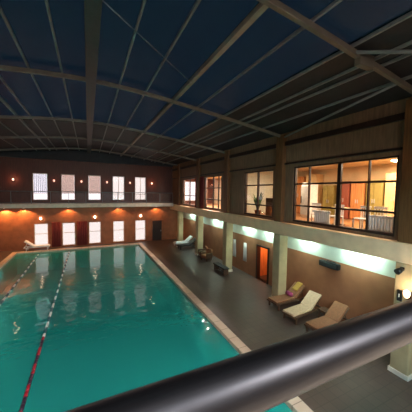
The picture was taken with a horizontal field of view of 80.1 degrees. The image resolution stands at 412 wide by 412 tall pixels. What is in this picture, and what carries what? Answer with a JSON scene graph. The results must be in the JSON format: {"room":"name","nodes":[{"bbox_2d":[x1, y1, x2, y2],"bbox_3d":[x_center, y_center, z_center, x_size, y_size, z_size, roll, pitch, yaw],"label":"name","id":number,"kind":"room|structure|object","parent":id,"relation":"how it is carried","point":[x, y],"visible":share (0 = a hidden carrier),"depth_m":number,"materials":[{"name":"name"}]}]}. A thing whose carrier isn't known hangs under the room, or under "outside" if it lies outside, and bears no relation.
{"room":"indoor swimming pool","nodes":[
{"label":"indoor swimming pool","id":0,"kind":"room"},
{"bbox_2d":[0,157,212,250],"bbox_3d":[-8.100,-0.830,24.563,23.700,9.400,0.300,-1,4,-26],"label":"wall","id":1,"kind":"structure","parent":0,"point":[21,170],"depth_m":22.74,"materials":[{"name":"brown paint"}]},
{"bbox_2d":[0,121,36,150],"bbox_3d":[-8.335,-3.912,8.241,0.045,0.070,28.500,-1,4,-26],"label":"roof beam","id":2,"kind":"structure","parent":1,"relation":"attached to","point":[0,121],"depth_m":14.37,"materials":[{"name":"metal"}]},
{"bbox_2d":[0,75,56,149],"bbox_3d":[-7.008,-4.097,8.868,0.050,0.070,28.500,-1,4,-26],"label":"beam","id":3,"kind":"structure","parent":1,"relation":"attached to","point":[1,78],"depth_m":9.83,"materials":[{"name":"metal"}]},
{"bbox_2d":[0,5,68,149],"bbox_3d":[-6.195,-4.189,9.254,0.050,0.070,28.500,-1,4,-26],"label":"beam","id":4,"kind":"structure","parent":1,"relation":"attached to","point":[1,9],"depth_m":6.42,"materials":[{"name":"metal"}]},
{"bbox_2d":[32,173,47,199],"bbox_3d":[-14.471,-1.691,21.406,1.100,2.320,0.100,-1,4,-26],"label":"window","id":5,"kind":"structure","parent":1,"relation":"in","point":[32,173],"depth_m":21.35,"materials":[{"name":"paint"}]},
{"bbox_2d":[34,223,47,243],"bbox_3d":[-14.538,2.581,21.651,1.040,2.080,0.100,-1,4,-26],"label":"window","id":6,"kind":"structure","parent":1,"relation":"in","point":[46,223],"depth_m":21.40,"materials":[{"name":"paint"}]},
{"bbox_2d":[52,222,60,246],"bbox_3d":[-13.404,2.542,21.944,0.700,2.200,0.109,-1,4,-26],"label":"curtain","id":7,"kind":"object","parent":1,"relation":"hanging from","point":[56,226],"visible":1,"depth_m":21.93,"materials":[{"name":"red fabric"}]},
{"bbox_2d":[45,0,79,150],"bbox_3d":[-5.428,-4.248,9.619,0.050,0.070,28.500,-1,4,-26],"label":"beam","id":8,"kind":"structure","parent":1,"relation":"attached to","point":[46,1],"depth_m":6.28,"materials":[{"name":"metal"}]},
{"bbox_2d":[61,174,74,199],"bbox_3d":[-12.560,-1.714,22.325,1.100,2.320,0.100,-1,4,-26],"label":"window","id":9,"kind":"structure","parent":1,"relation":"in","point":[61,174],"depth_m":22.25,"materials":[{"name":"paint"}]},
{"bbox_2d":[62,223,74,244],"bbox_3d":[-12.627,2.559,22.569,1.040,2.080,0.100,-1,4,-26],"label":"window","id":10,"kind":"structure","parent":1,"relation":"in","point":[62,223],"depth_m":22.36,"materials":[{"name":"paint"}]},
{"bbox_2d":[77,221,86,244],"bbox_3d":[-11.534,2.520,22.843,0.850,2.200,0.109,-1,4,-26],"label":"curtain","id":11,"kind":"object","parent":1,"relation":"hanging from","point":[81,225],"visible":1,"depth_m":22.83,"materials":[{"name":"red fabric"}]},
{"bbox_2d":[0,149,172,166],"bbox_3d":[-10.989,-4.631,22.631,16.500,1.080,0.210,-1,4,-26],"label":"gable panel","id":12,"kind":"object","parent":1,"relation":"attached to","point":[61,154],"visible":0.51,"depth_m":22.29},
{"bbox_2d":[0,203,172,207],"bbox_3d":[-10.963,-0.080,22.399,16.250,0.340,1.200,-1,4,-26],"label":"balcony slab","id":13,"kind":"object","parent":1,"relation":"attached to","point":[2,205],"visible":1,"depth_m":21.59,"materials":[{"name":"paint"}]},
{"bbox_2d":[0,191,172,203],"bbox_3d":[-10.736,-0.745,21.865,16.210,1.057,0.056,-1,4,-26],"label":"balcony railing","id":14,"kind":"object","parent":13,"relation":"on","point":[31,202],"visible":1,"depth_m":20.82,"materials":[{"name":"metal"}]},
{"bbox_2d":[88,175,100,199],"bbox_3d":[-10.587,-1.737,23.274,1.100,2.320,0.100,-1,4,-26],"label":"window","id":15,"kind":"structure","parent":1,"relation":"in","point":[88,175],"depth_m":23.19,"materials":[{"name":"paint"}]},
{"bbox_2d":[89,222,100,243],"bbox_3d":[-10.654,2.536,23.518,1.040,2.080,0.100,-1,4,-26],"label":"window","id":16,"kind":"structure","parent":1,"relation":"in","point":[100,222],"depth_m":23.63,"materials":[{"name":"paint"}]},
{"bbox_2d":[113,176,123,199],"bbox_3d":[-8.649,-1.760,24.205,1.100,2.320,0.100,-1,4,-26],"label":"window","id":17,"kind":"structure","parent":1,"relation":"in","point":[113,176],"depth_m":24.17,"materials":[{"name":"white plastic"}]},
{"bbox_2d":[113,221,123,241],"bbox_3d":[-8.716,2.513,24.449,1.040,2.080,0.100,-1,4,-26],"label":"window","id":18,"kind":"structure","parent":1,"relation":"in","point":[113,221],"depth_m":24.21,"materials":[{"name":"paint"}]},
{"bbox_2d":[99,0,146,151],"bbox_3d":[-3.914,-4.251,10.348,0.050,0.070,28.500,-1,4,-26],"label":"beam","id":19,"kind":"structure","parent":1,"relation":"attached to","point":[143,1],"depth_m":6.28,"materials":[{"name":"metal"}]},
{"bbox_2d":[135,220,144,239],"bbox_3d":[-6.806,2.490,25.368,1.040,2.080,0.100,-1,4,-26],"label":"window","id":20,"kind":"structure","parent":1,"relation":"in","point":[135,220],"depth_m":25.14,"materials":[{"name":"paint"}]},
{"bbox_2d":[135,177,145,199],"bbox_3d":[-6.738,-1.782,25.123,1.100,2.320,0.100,-1,4,-26],"label":"window","id":21,"kind":"structure","parent":1,"relation":"in","point":[140,194],"depth_m":25.15,"materials":[{"name":"white plastic"}]},
{"bbox_2d":[109,0,200,153],"bbox_3d":[-3.122,-4.196,10.732,0.050,0.070,28.500,-1,4,-26],"label":"roof beam","id":22,"kind":"structure","parent":1,"relation":"attached to","point":[197,2],"depth_m":6.05,"materials":[{"name":"metal"}]},
{"bbox_2d":[151,219,162,240],"bbox_3d":[-5.181,2.542,25.959,1.200,2.200,0.110,-1,4,-26],"label":"door","id":23,"kind":"structure","parent":1,"relation":"in","point":[156,225],"depth_m":25.96,"materials":[{"name":"wood"}]},
{"bbox_2d":[185,181,194,200],"bbox_3d":[-1.946,-1.674,27.438,1.900,2.150,0.100,-1,4,-26],"label":"window","id":24,"kind":"structure","parent":1,"relation":"in","point":[185,181],"depth_m":27.40,"materials":[{"name":"white plastic"}]},
{"bbox_2d":[131,0,342,157],"bbox_3d":[-1.305,-3.995,11.620,0.050,0.070,28.500,-1,4,-26],"label":"roof beam","id":25,"kind":"structure","parent":1,"relation":"attached to","point":[333,4],"depth_m":5.89,"materials":[{"name":"metal"}]},
{"bbox_2d":[143,11,411,159],"bbox_3d":[-0.226,-3.853,12.149,0.055,0.070,28.500,-1,4,-26],"label":"beam","id":26,"kind":"structure","parent":1,"relation":"attached to","point":[408,15],"depth_m":5.97,"materials":[{"name":"metal"}]},
{"bbox_2d":[151,40,411,161],"bbox_3d":[0.448,-3.760,12.480,0.050,0.070,28.500,-1,4,-26],"label":"beam","id":27,"kind":"structure","parent":1,"relation":"attached to","point":[408,43],"depth_m":7.18,"materials":[{"name":"metal"}]},
{"bbox_2d":[155,54,411,161],"bbox_3d":[0.763,-3.716,12.634,0.050,0.070,28.500,-1,4,-26],"label":"beam","id":28,"kind":"structure","parent":1,"relation":"attached to","point":[404,55],"depth_m":7.31,"materials":[{"name":"metal"}]},
{"bbox_2d":[163,75,411,163],"bbox_3d":[1.572,-3.601,13.031,0.060,0.070,28.500,-1,4,-26],"label":"beam","id":29,"kind":"structure","parent":1,"relation":"attached to","point":[409,76],"depth_m":8.27,"materials":[{"name":"metal"}]},
{"bbox_2d":[0,245,292,411],"bbox_3d":[-6.270,4.535,12.172,9.750,0.001,22.000,-1,4,-26],"label":"pool water","id":30,"kind":"object","parent":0,"point":[118,324],"visible":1,"depth_m":9.32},
{"bbox_2d":[0,253,39,304],"bbox_3d":[-9.221,4.550,10.752,0.090,0.090,22.000,-1,4,-26],"label":"lane rope","id":31,"kind":"object","parent":30,"relation":"on","point":[14,285],"visible":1,"depth_m":13.85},
{"bbox_2d":[19,251,69,411],"bbox_3d":[-7.238,4.527,11.706,0.090,0.090,22.000,-1,4,-26],"label":"lane rope","id":32,"kind":"object","parent":30,"relation":"on","point":[21,409],"visible":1,"depth_m":7.91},
{"bbox_2d":[0,0,411,141],"bbox_3d":[-3.265,-3.679,4.971,11.700,0.704,18.200,-1,4,-26],"label":"skylight","id":33,"kind":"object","parent":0,"point":[212,22],"depth_m":6.12,"materials":[{"name":"glass"}]},
{"bbox_2d":[120,2,268,155],"bbox_3d":[-2.187,-4.101,11.189,0.130,0.143,28.500,-1,4,-26],"label":"roof beam","id":34,"kind":"structure","parent":33,"relation":"attached to","point":[260,8],"depth_m":6.04,"materials":[{"name":"metal"}]},
{"bbox_2d":[0,17,411,164],"bbox_3d":[-1.920,-3.429,11.528,23.800,1.970,28.800,-1,4,-26],"label":"ceiling","id":35,"kind":"structure","parent":0,"point":[399,34],"depth_m":9.49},
{"bbox_2d":[0,96,49,150],"bbox_3d":[-7.477,-4.035,8.646,0.090,0.099,28.500,-1,4,-26],"label":"beam","id":36,"kind":"structure","parent":35,"relation":"attached to","point":[2,100],"depth_m":11.88,"materials":[{"name":"metal"}]},
{"bbox_2d":[84,0,101,152],"bbox_3d":[-4.708,-4.190,9.969,0.300,0.240,28.500,-1,4,-26],"label":"ridge beam","id":37,"kind":"structure","parent":35,"relation":"attached to","point":[92,8],"depth_m":6.14,"materials":[{"name":"metal"}]},
{"bbox_2d":[102,0,190,82],"bbox_3d":[-1.212,-3.809,6.007,0.024,0.220,3.422,3,4,26],"label":"brace","id":38,"kind":"object","parent":37,"relation":"attached to","point":[102,0],"visible":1,"depth_m":5.47,"materials":[{"name":"grey paint"}]},
{"bbox_2d":[0,239,411,411],"bbox_3d":[-3.784,4.647,10.986,19.600,0.250,28.500,-1,4,-26],"label":"floor","id":39,"kind":"structure","parent":0,"point":[237,298],"depth_m":9.95,"materials":[{"name":"tile"}]},
{"bbox_2d":[23,240,49,250],"bbox_3d":[-14.484,3.339,21.037,1.850,0.879,0.660,-1,4,-26],"label":"sun lounger","id":40,"kind":"object","parent":39,"relation":"on","point":[32,245],"visible":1,"depth_m":20.87,"materials":[{"name":"white plastic"}]},
{"bbox_2d":[24,240,34,246],"bbox_3d":[-14.959,3.170,20.797,0.656,0.529,0.580,-1,4,-26],"label":"cushion","id":41,"kind":"object","parent":40,"relation":"on","point":[27,242],"depth_m":20.68,"materials":[{"name":"white fabric"}]},
{"bbox_2d":[34,244,49,246],"bbox_3d":[-14.192,3.415,21.182,1.140,0.080,0.580,-1,4,-26],"label":"seat cushion","id":42,"kind":"object","parent":40,"relation":"on","point":[42,245],"depth_m":21.02,"materials":[{"name":"white fabric"}]},
{"bbox_2d":[177,164,182,240],"bbox_3d":[-2.545,-0.156,24.335,0.560,7.854,0.520,-1,4,-26],"label":"column","id":43,"kind":"structure","parent":39,"relation":"on","point":[179,214],"depth_m":24.18,"materials":[{"name":"beige paint"}]},
{"bbox_2d":[177,238,195,249],"bbox_3d":[-1.714,3.455,22.521,1.850,0.879,0.660,-1,4,-29],"label":"sun lounger","id":44,"kind":"object","parent":39,"relation":"on","point":[193,240],"visible":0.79,"depth_m":22.37,"materials":[{"name":"wood"}]},
{"bbox_2d":[173,236,192,244],"bbox_3d":[-2.187,3.378,23.734,1.850,0.879,0.660,-1,4,-29],"label":"sun lounger","id":45,"kind":"object","parent":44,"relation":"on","point":[186,240],"visible":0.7,"depth_m":23.61,"materials":[{"name":"white fabric"}]},
{"bbox_2d":[195,159,202,255],"bbox_3d":[-0.510,0.118,20.107,0.560,7.854,0.520,-1,4,-26],"label":"column","id":46,"kind":"structure","parent":39,"relation":"on","point":[199,219],"depth_m":19.97,"materials":[{"name":"beige paint"}]},
{"bbox_2d":[198,246,207,257],"bbox_3d":[-0.234,3.661,19.573,0.660,0.850,0.760,0,3,-14],"label":"armchair","id":47,"kind":"object","parent":39,"relation":"on","point":[199,250],"visible":0.51,"depth_m":19.68,"materials":[{"name":"brown fabric"}]},
{"bbox_2d":[200,248,212,261],"bbox_3d":[0.058,3.714,18.733,0.660,0.850,0.760,-2,4,-43],"label":"armchair","id":48,"kind":"object","parent":39,"relation":"on","point":[207,254],"visible":1,"depth_m":18.65,"materials":[{"name":"brown wicker"}]},
{"bbox_2d":[213,262,228,275],"bbox_3d":[0.974,4.082,15.964,0.400,0.460,1.500,-1,4,-26],"label":"bench","id":49,"kind":"object","parent":39,"relation":"on","point":[217,265],"visible":1,"depth_m":15.81,"materials":[{"name":"wood"}]},
{"bbox_2d":[222,150,232,271],"bbox_3d":[1.460,0.383,16.015,0.560,7.854,0.520,-1,4,-26],"label":"column","id":50,"kind":"structure","parent":39,"relation":"on","point":[227,227],"depth_m":15.88,"materials":[{"name":"beige paint"}]},
{"bbox_2d":[272,135,287,295],"bbox_3d":[3.570,0.666,11.634,0.560,7.854,0.520,-1,4,-26],"label":"column","id":51,"kind":"structure","parent":39,"relation":"on","point":[280,242],"depth_m":11.49,"materials":[{"name":"beige paint"}]},
{"bbox_2d":[267,282,305,310],"bbox_3d":[3.782,4.174,11.451,1.850,0.879,0.660,-1,4,-27],"label":"sun lounger","id":52,"kind":"object","parent":39,"relation":"on","point":[278,300],"visible":0.8,"depth_m":11.29,"materials":[{"name":"brown fabric"}]},
{"bbox_2d":[268,294,294,303],"bbox_3d":[3.491,4.257,11.309,1.140,0.080,0.580,-1,4,-27],"label":"seat cushion","id":53,"kind":"object","parent":52,"relation":"on","point":[284,298],"depth_m":11.18,"materials":[{"name":"brown fabric"}]},
{"bbox_2d":[285,290,292,296],"bbox_3d":[3.904,4.103,11.484,0.200,0.200,0.320,-1,4,-26],"label":"rolled towel","id":54,"kind":"object","parent":52,"relation":"on","point":[287,292],"visible":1,"depth_m":11.40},
{"bbox_2d":[288,282,304,297],"bbox_3d":[4.258,3.993,11.681,0.656,0.529,0.580,-1,4,-27],"label":"cushion","id":55,"kind":"object","parent":52,"relation":"on","point":[295,293],"depth_m":11.51,"materials":[{"name":"brown fabric"}]},
{"bbox_2d":[292,282,302,290],"bbox_3d":[4.353,3.829,11.679,0.408,0.331,0.320,-1,4,-26],"label":"towel","id":56,"kind":"object","parent":52,"relation":"on","point":[297,285],"visible":1,"depth_m":11.66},
{"bbox_2d":[281,290,321,324],"bbox_3d":[4.088,4.241,10.355,1.850,0.879,0.660,-1,4,-31],"label":"sun lounger","id":57,"kind":"object","parent":39,"relation":"on","point":[311,299],"visible":0.87,"depth_m":10.32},
{"bbox_2d":[283,304,311,316],"bbox_3d":[3.809,4.326,10.191,1.140,0.080,0.580,-1,4,-31],"label":"seat cushion","id":58,"kind":"object","parent":57,"relation":"on","point":[299,310],"depth_m":10.07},
{"bbox_2d":[300,290,320,308],"bbox_3d":[4.543,4.058,10.622,0.656,0.529,0.580,-1,4,-31],"label":"cushion","id":59,"kind":"object","parent":57,"relation":"on","point":[311,299],"depth_m":10.56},
{"bbox_2d":[318,307,328,317],"bbox_3d":[4.897,4.482,10.119,0.400,0.450,0.360,-1,4,-26],"label":"side table","id":60,"kind":"object","parent":39,"relation":"on","point":[324,309],"visible":0.66,"depth_m":10.16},
{"bbox_2d":[304,301,349,331],"bbox_3d":[4.648,4.307,9.352,1.850,0.879,0.660,-1,4,-29],"label":"sun lounger","id":61,"kind":"object","parent":39,"relation":"on","point":[337,311],"visible":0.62,"depth_m":9.38,"materials":[{"name":"brown fabric"}]},
{"bbox_2d":[306,316,337,329],"bbox_3d":[4.361,4.391,9.202,1.140,0.080,0.580,-1,4,-29],"label":"seat cushion","id":62,"kind":"object","parent":61,"relation":"on","point":[323,321],"depth_m":9.16,"materials":[{"name":"brown fabric"}]},
{"bbox_2d":[325,301,348,321],"bbox_3d":[5.117,4.125,9.596,0.656,0.529,0.580,-1,4,-29],"label":"cushion","id":63,"kind":"object","parent":61,"relation":"on","point":[337,311],"depth_m":9.53,"materials":[{"name":"brown fabric"}]},
{"bbox_2d":[387,98,411,381],"bbox_3d":[5.822,0.969,6.957,0.560,7.854,0.520,-1,4,-26],"label":"column","id":64,"kind":"structure","parent":39,"relation":"on","point":[400,365],"depth_m":6.87,"materials":[{"name":"beige paint"}]},
{"bbox_2d":[394,267,404,274],"bbox_3d":[5.426,1.825,6.883,0.274,0.199,0.178,-1,4,-26],"label":"spotlight","id":65,"kind":"object","parent":64,"relation":"attached to","point":[398,271],"visible":1,"depth_m":6.83,"materials":[{"name":"black plastic"}]},
{"bbox_2d":[397,289,402,301],"bbox_3d":[5.509,2.543,6.975,0.080,0.320,0.120,-1,4,-26],"label":"switch box","id":66,"kind":"object","parent":64,"relation":"attached to","point":[399,292],"visible":1,"depth_m":6.96,"materials":[{"name":"black plastic"}]},
{"bbox_2d":[403,290,411,299],"bbox_3d":[5.542,2.461,6.752,0.213,0.290,0.170,-1,4,-26],"label":"wall lamp","id":67,"kind":"object","parent":64,"relation":"attached to","point":[407,294],"visible":0.91,"depth_m":6.71,"materials":[{"name":"white"}]},
{"bbox_2d":[247,171,272,212],"bbox_3d":[3.954,-0.975,16.738,4.750,2.840,0.200,-1,4,-26],"label":"wall","id":68,"kind":"structure","parent":0,"point":[265,177],"depth_m":16.47,"materials":[{"name":"paint"}]},
{"bbox_2d":[260,247,267,275],"bbox_3d":[4.307,3.048,14.889,1.800,2.750,1.900,-1,4,-26],"label":"wall","id":69,"kind":"structure","parent":0,"point":[263,258],"depth_m":15.43,"materials":[{"name":"orange paint"}]},
{"bbox_2d":[191,204,365,228],"bbox_3d":[4.139,0.498,17.312,5.550,0.160,23.500,-1,4,-26],"label":"floor","id":70,"kind":"structure","parent":0,"point":[348,223],"depth_m":12.52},
{"bbox_2d":[252,192,262,213],"bbox_3d":[2.995,-0.134,14.207,0.733,1.421,0.726,2,4,23],"label":"potted plant","id":71,"kind":"object","parent":70,"relation":"on","point":[260,197],"visible":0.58,"depth_m":14.09,"materials":[{"name":"green plant"}]},
{"bbox_2d":[265,198,271,215],"bbox_3d":[3.958,0.099,13.641,0.490,1.050,1.500,-1,4,-26],"label":"sideboard","id":72,"kind":"object","parent":70,"relation":"on","point":[268,211],"visible":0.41,"depth_m":13.96,"materials":[{"name":"brown wood"}]},
{"bbox_2d":[296,176,305,213],"bbox_3d":[6.333,-0.718,16.399,0.660,2.440,0.900,-1,4,-26],"label":"tall cabinet","id":73,"kind":"object","parent":70,"relation":"on","point":[299,179],"visible":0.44,"depth_m":16.11,"materials":[{"name":"orange wood"}]},
{"bbox_2d":[300,182,317,217],"bbox_3d":[5.762,-0.331,13.768,0.680,1.950,0.640,0,3,-14],"label":"fridge","id":74,"kind":"object","parent":70,"relation":"on","point":[304,188],"visible":0.62,"depth_m":13.51,"materials":[{"name":"white plastic"}]},
{"bbox_2d":[306,174,322,209],"bbox_3d":[6.789,-0.706,15.452,0.660,2.540,0.800,-1,4,-26],"label":"wall","id":75,"kind":"structure","parent":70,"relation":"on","point":[315,178],"depth_m":15.11,"materials":[{"name":"paint"}]},
{"bbox_2d":[310,203,320,221],"bbox_3d":[4.811,0.334,10.900,0.410,0.920,0.400,-2,4,-43],"label":"cafe chair","id":76,"kind":"object","parent":70,"relation":"on","point":[314,204],"visible":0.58,"depth_m":11.01,"materials":[{"name":"white wood"}]},
{"bbox_2d":[312,210,330,223],"bbox_3d":[4.726,0.510,10.079,0.100,0.660,0.860,-1,4,-26],"label":"radiator","id":77,"kind":"object","parent":70,"relation":"on","point":[320,216],"visible":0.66,"depth_m":10.01,"materials":[{"name":"white metal"}]},
{"bbox_2d":[322,185,336,214],"bbox_3d":[7.325,-0.284,14.348,0.660,1.840,0.700,-1,4,-26],"label":"tall cabinet","id":78,"kind":"object","parent":70,"relation":"on","point":[329,191],"visible":0.6,"depth_m":14.10,"materials":[{"name":"green paint"}]},
{"bbox_2d":[330,204,343,225],"bbox_3d":[5.244,0.399,9.888,0.410,0.920,0.400,-1,4,-26],"label":"cafe chair","id":79,"kind":"object","parent":70,"relation":"on","point":[342,213],"visible":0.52,"depth_m":9.82,"materials":[{"name":"white plastic"}]},
{"bbox_2d":[340,181,350,218],"bbox_3d":[7.716,-0.332,13.533,0.660,2.040,0.700,-1,4,-26],"label":"tall cabinet","id":80,"kind":"object","parent":70,"relation":"on","point":[346,188],"visible":0.5,"depth_m":13.19,"materials":[{"name":"red paint"}]},
{"bbox_2d":[350,183,366,220],"bbox_3d":[8.062,-0.235,12.816,0.660,1.940,0.700,-1,4,-26],"label":"tall cabinet","id":81,"kind":"object","parent":70,"relation":"on","point":[358,190],"visible":0.54,"depth_m":12.63,"materials":[{"name":"orange wood"}]},
{"bbox_2d":[352,206,370,228],"bbox_3d":[5.722,0.457,9.010,0.410,0.920,0.400,0,3,-20],"label":"cafe chair","id":82,"kind":"object","parent":70,"relation":"on","point":[361,207],"visible":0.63,"depth_m":9.10,"materials":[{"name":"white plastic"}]},
{"bbox_2d":[365,180,384,220],"bbox_3d":[8.420,-0.237,12.071,0.660,2.040,0.750,-1,4,-26],"label":"tall cabinet","id":83,"kind":"object","parent":70,"relation":"on","point":[377,190],"visible":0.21,"depth_m":11.80,"materials":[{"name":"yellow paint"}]},
{"bbox_2d":[364,215,393,232],"bbox_3d":[5.700,0.641,8.056,0.100,0.660,0.960,-1,4,-26],"label":"radiator","id":84,"kind":"object","parent":70,"relation":"on","point":[376,222],"visible":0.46,"depth_m":7.99,"materials":[{"name":"white metal"}]},
{"bbox_2d":[374,207,387,215],"bbox_3d":[5.936,0.492,8.450,0.410,0.920,0.400,-2,4,-37],"label":"cafe chair","id":85,"kind":"object","parent":70,"relation":"on","point":[375,208],"visible":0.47,"depth_m":8.53,"materials":[{"name":"white wood"}]},
{"bbox_2d":[384,173,395,216],"bbox_3d":[8.790,-0.337,11.298,0.660,2.340,0.750,-1,4,-26],"label":"tall cabinet","id":86,"kind":"object","parent":70,"relation":"on","point":[389,200],"visible":0.38,"depth_m":11.26,"materials":[{"name":"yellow wood"}]},
{"bbox_2d":[183,218,394,320],"bbox_3d":[3.445,3.329,14.381,0.200,2.620,28.500,-1,4,-26],"label":"wall","id":87,"kind":"structure","parent":0,"point":[363,291],"depth_m":10.86,"materials":[{"name":"beige paint"}]},
{"bbox_2d":[233,239,235,256],"bbox_3d":[1.989,2.896,17.043,0.110,1.237,0.380,-1,4,-26],"label":"hanging towel","id":88,"kind":"object","parent":87,"relation":"hanging from","point":[234,240],"visible":1,"depth_m":17.02,"materials":[{"name":"white fabric"}]},
{"bbox_2d":[243,242,246,261],"bbox_3d":[2.530,2.969,15.919,0.110,1.237,0.380,-1,4,-26],"label":"hanging towel","id":89,"kind":"object","parent":87,"relation":"hanging from","point":[245,244],"visible":1,"depth_m":15.88,"materials":[{"name":"white fabric"}]},
{"bbox_2d":[255,244,268,283],"bbox_3d":[3.396,3.385,14.439,0.280,2.100,1.120,-1,4,-26],"label":"door frame","id":90,"kind":"structure","parent":87,"relation":"in","point":[258,247],"depth_m":14.82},
{"bbox_2d":[183,212,395,277],"bbox_3d":[3.473,1.583,14.282,0.200,0.880,28.500,-1,4,-26],"label":"wall band","id":91,"kind":"object","parent":87,"relation":"attached to","point":[386,267],"visible":0.33,"depth_m":10.52,"materials":[{"name":"paint"}]},
{"bbox_2d":[319,259,340,270],"bbox_3d":[5.172,2.480,10.266,0.235,0.320,0.900,-1,4,-26],"label":"wall heater","id":92,"kind":"object","parent":87,"relation":"attached to","point":[326,263],"visible":1,"depth_m":10.17,"materials":[{"name":"black plastic"}]},
{"bbox_2d":[320,261,335,268],"bbox_3d":[5.073,2.461,10.217,0.015,0.160,0.760,-1,4,-26],"label":"grille","id":93,"kind":"object","parent":92,"relation":"attached to","point":[327,264],"depth_m":10.20,"materials":[{"name":"metal"}]},
{"bbox_2d":[172,97,411,239],"bbox_3d":[2.645,-1.671,13.673,0.250,4.540,28.500,-1,4,-26],"label":"wall","id":94,"kind":"structure","parent":0,"point":[390,135],"depth_m":10.00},
{"bbox_2d":[0,147,177,165],"bbox_3d":[-10.172,-4.423,21.053,16.614,1.031,0.100,-1,4,-26],"label":"arch","id":95,"kind":"object","parent":94,"relation":"attached to","point":[53,147],"visible":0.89,"depth_m":20.87,"materials":[{"name":"beige paint"}]},
{"bbox_2d":[0,136,196,160],"bbox_3d":[-8.137,-4.149,16.826,16.614,1.031,0.100,-1,4,-26],"label":"arch","id":96,"kind":"object","parent":94,"relation":"attached to","point":[1,137],"visible":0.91,"depth_m":16.95,"materials":[{"name":"beige paint"}]},
{"bbox_2d":[0,115,224,153],"bbox_3d":[-6.102,-3.876,12.598,16.614,1.031,0.100,-1,4,-26],"label":"arch","id":97,"kind":"object","parent":94,"relation":"attached to","point":[1,116],"visible":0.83,"depth_m":12.90,"materials":[{"name":"beige paint"}]},
{"bbox_2d":[0,65,279,136],"bbox_3d":[-3.806,-3.567,7.831,16.614,1.031,0.100,-1,4,-26],"label":"arch","id":98,"kind":"object","parent":94,"relation":"attached to","point":[2,67],"visible":0.88,"depth_m":8.34,"materials":[{"name":"beige paint"}]},
{"bbox_2d":[183,178,194,205],"bbox_3d":[-1.442,-1.247,22.127,0.120,2.420,3.200,-1,4,-26],"label":"window","id":99,"kind":"structure","parent":94,"relation":"in","point":[184,195],"depth_m":22.37,"materials":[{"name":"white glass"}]},
{"bbox_2d":[195,177,203,207],"bbox_3d":[-0.548,-1.094,19.868,0.069,2.500,1.656,-1,4,-26],"label":"curtain","id":100,"kind":"object","parent":94,"relation":"hanging from","point":[201,196],"visible":0.66,"depth_m":19.45,"materials":[{"name":"red fabric"}]},
{"bbox_2d":[205,175,220,209],"bbox_3d":[0.540,-0.981,18.012,0.120,2.420,2.650,-1,4,-26],"label":"window","id":101,"kind":"structure","parent":94,"relation":"in","point":[218,176],"depth_m":17.94,"materials":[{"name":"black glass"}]},
{"bbox_2d":[244,169,273,217],"bbox_3d":[2.844,-0.671,13.227,0.120,2.420,2.490,-1,4,-26],"label":"window","id":102,"kind":"structure","parent":94,"relation":"in","point":[258,185],"depth_m":13.24,"materials":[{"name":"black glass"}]},
{"bbox_2d":[173,147,402,178],"bbox_3d":[2.503,-2.079,13.578,0.080,0.080,28.500,-1,4,-26],"label":"trim","id":103,"kind":"structure","parent":94,"relation":"attached to","point":[398,148],"depth_m":9.32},
{"bbox_2d":[172,112,404,170],"bbox_3d":[2.508,-2.987,13.521,0.100,0.200,28.500,-1,4,-26],"label":"trim","id":104,"kind":"structure","parent":94,"relation":"attached to","point":[401,116],"depth_m":9.25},
{"bbox_2d":[170,204,411,264],"bbox_3d":[2.876,0.876,13.948,1.350,0.570,28.500,-1,4,-26],"label":"ledge","id":105,"kind":"object","parent":94,"relation":"attached to","point":[389,249],"visible":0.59,"depth_m":9.20,"materials":[{"name":"beige paint"}]},
{"bbox_2d":[257,0,411,93],"bbox_3d":[-1.490,-3.256,3.019,16.614,1.031,0.100,-1,4,-26],"label":"arch","id":106,"kind":"object","parent":94,"relation":"attached to","point":[278,6],"visible":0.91,"depth_m":4.83,"materials":[{"name":"beige paint"}]},
{"bbox_2d":[284,84,395,137],"bbox_3d":[4.183,-3.103,8.650,0.080,0.320,5.221,0,3,-14],"label":"brace","id":107,"kind":"object","parent":106,"relation":"attached to","point":[391,85],"visible":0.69,"depth_m":7.61,"materials":[{"name":"grey paint"}]},
{"bbox_2d":[354,54,373,70],"bbox_3d":[3.511,-3.209,5.429,0.500,0.280,0.140,-1,4,-26],"label":"gusset plate","id":108,"kind":"object","parent":106,"relation":"attached to","point":[365,61],"visible":0.78,"depth_m":5.37,"materials":[{"name":"beige paint"}]},
{"bbox_2d":[356,49,411,53],"bbox_3d":[4.908,-3.054,4.834,3.773,0.479,0.080,2,3,14],"label":"brace","id":109,"kind":"object","parent":106,"relation":"attached to","point":[409,51],"visible":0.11,"depth_m":5.10,"materials":[{"name":"grey paint"}]},
{"bbox_2d":[293,155,398,236],"bbox_3d":[4.829,-0.404,9.103,0.120,2.420,4.080,-1,4,-26],"label":"window","id":110,"kind":"structure","parent":94,"relation":"in","point":[339,182],"depth_m":8.89,"materials":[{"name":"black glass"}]},
{"bbox_2d":[208,158,396,178],"bbox_3d":[4.186,-2.492,17.141,5.550,0.150,23.500,-1,4,-26],"label":"ceiling","id":111,"kind":"structure","parent":0,"point":[383,161],"depth_m":12.75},
{"bbox_2d":[214,163,396,205],"bbox_3d":[6.033,-1.021,18.125,0.200,2.840,23.500,-1,4,-26],"label":"wall","id":112,"kind":"structure","parent":0,"point":[378,172],"depth_m":13.56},
{"bbox_3d":[-6.286,5.563,12.231,10.350,1.700,22.600,-1,4,-26],"label":"basin","id":113,"kind":"object","parent":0,"visible":0},
{"bbox_2d":[0,243,312,411],"bbox_3d":[-6.270,4.559,12.174,10.450,0.312,22.700,-1,4,-26],"label":"pool edge","id":114,"kind":"structure","parent":113,"relation":"on","point":[296,404],"depth_m":11.21,"materials":[{"name":"stone"}]},
{"bbox_3d":[4.327,0.847,-1.364,23.800,9.400,0.300,-1,4,-26],"label":"wall","id":115,"kind":"structure","parent":0,"visible":0},
{"bbox_3d":[0.396,1.472,-1.193,16.250,0.290,3.340,-1,4,-26],"label":"balcony slab","id":116,"kind":"object","parent":115,"relation":"attached to","visible":0},
{"bbox_2d":[64,299,411,411],"bbox_3d":[-0.318,0.733,0.217,16.200,1.001,0.076,-1,4,-26],"label":"handrail","id":117,"kind":"object","parent":116,"relation":"on","point":[262,379],"visible":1,"depth_m":0.36,"materials":[{"name":"metal"}]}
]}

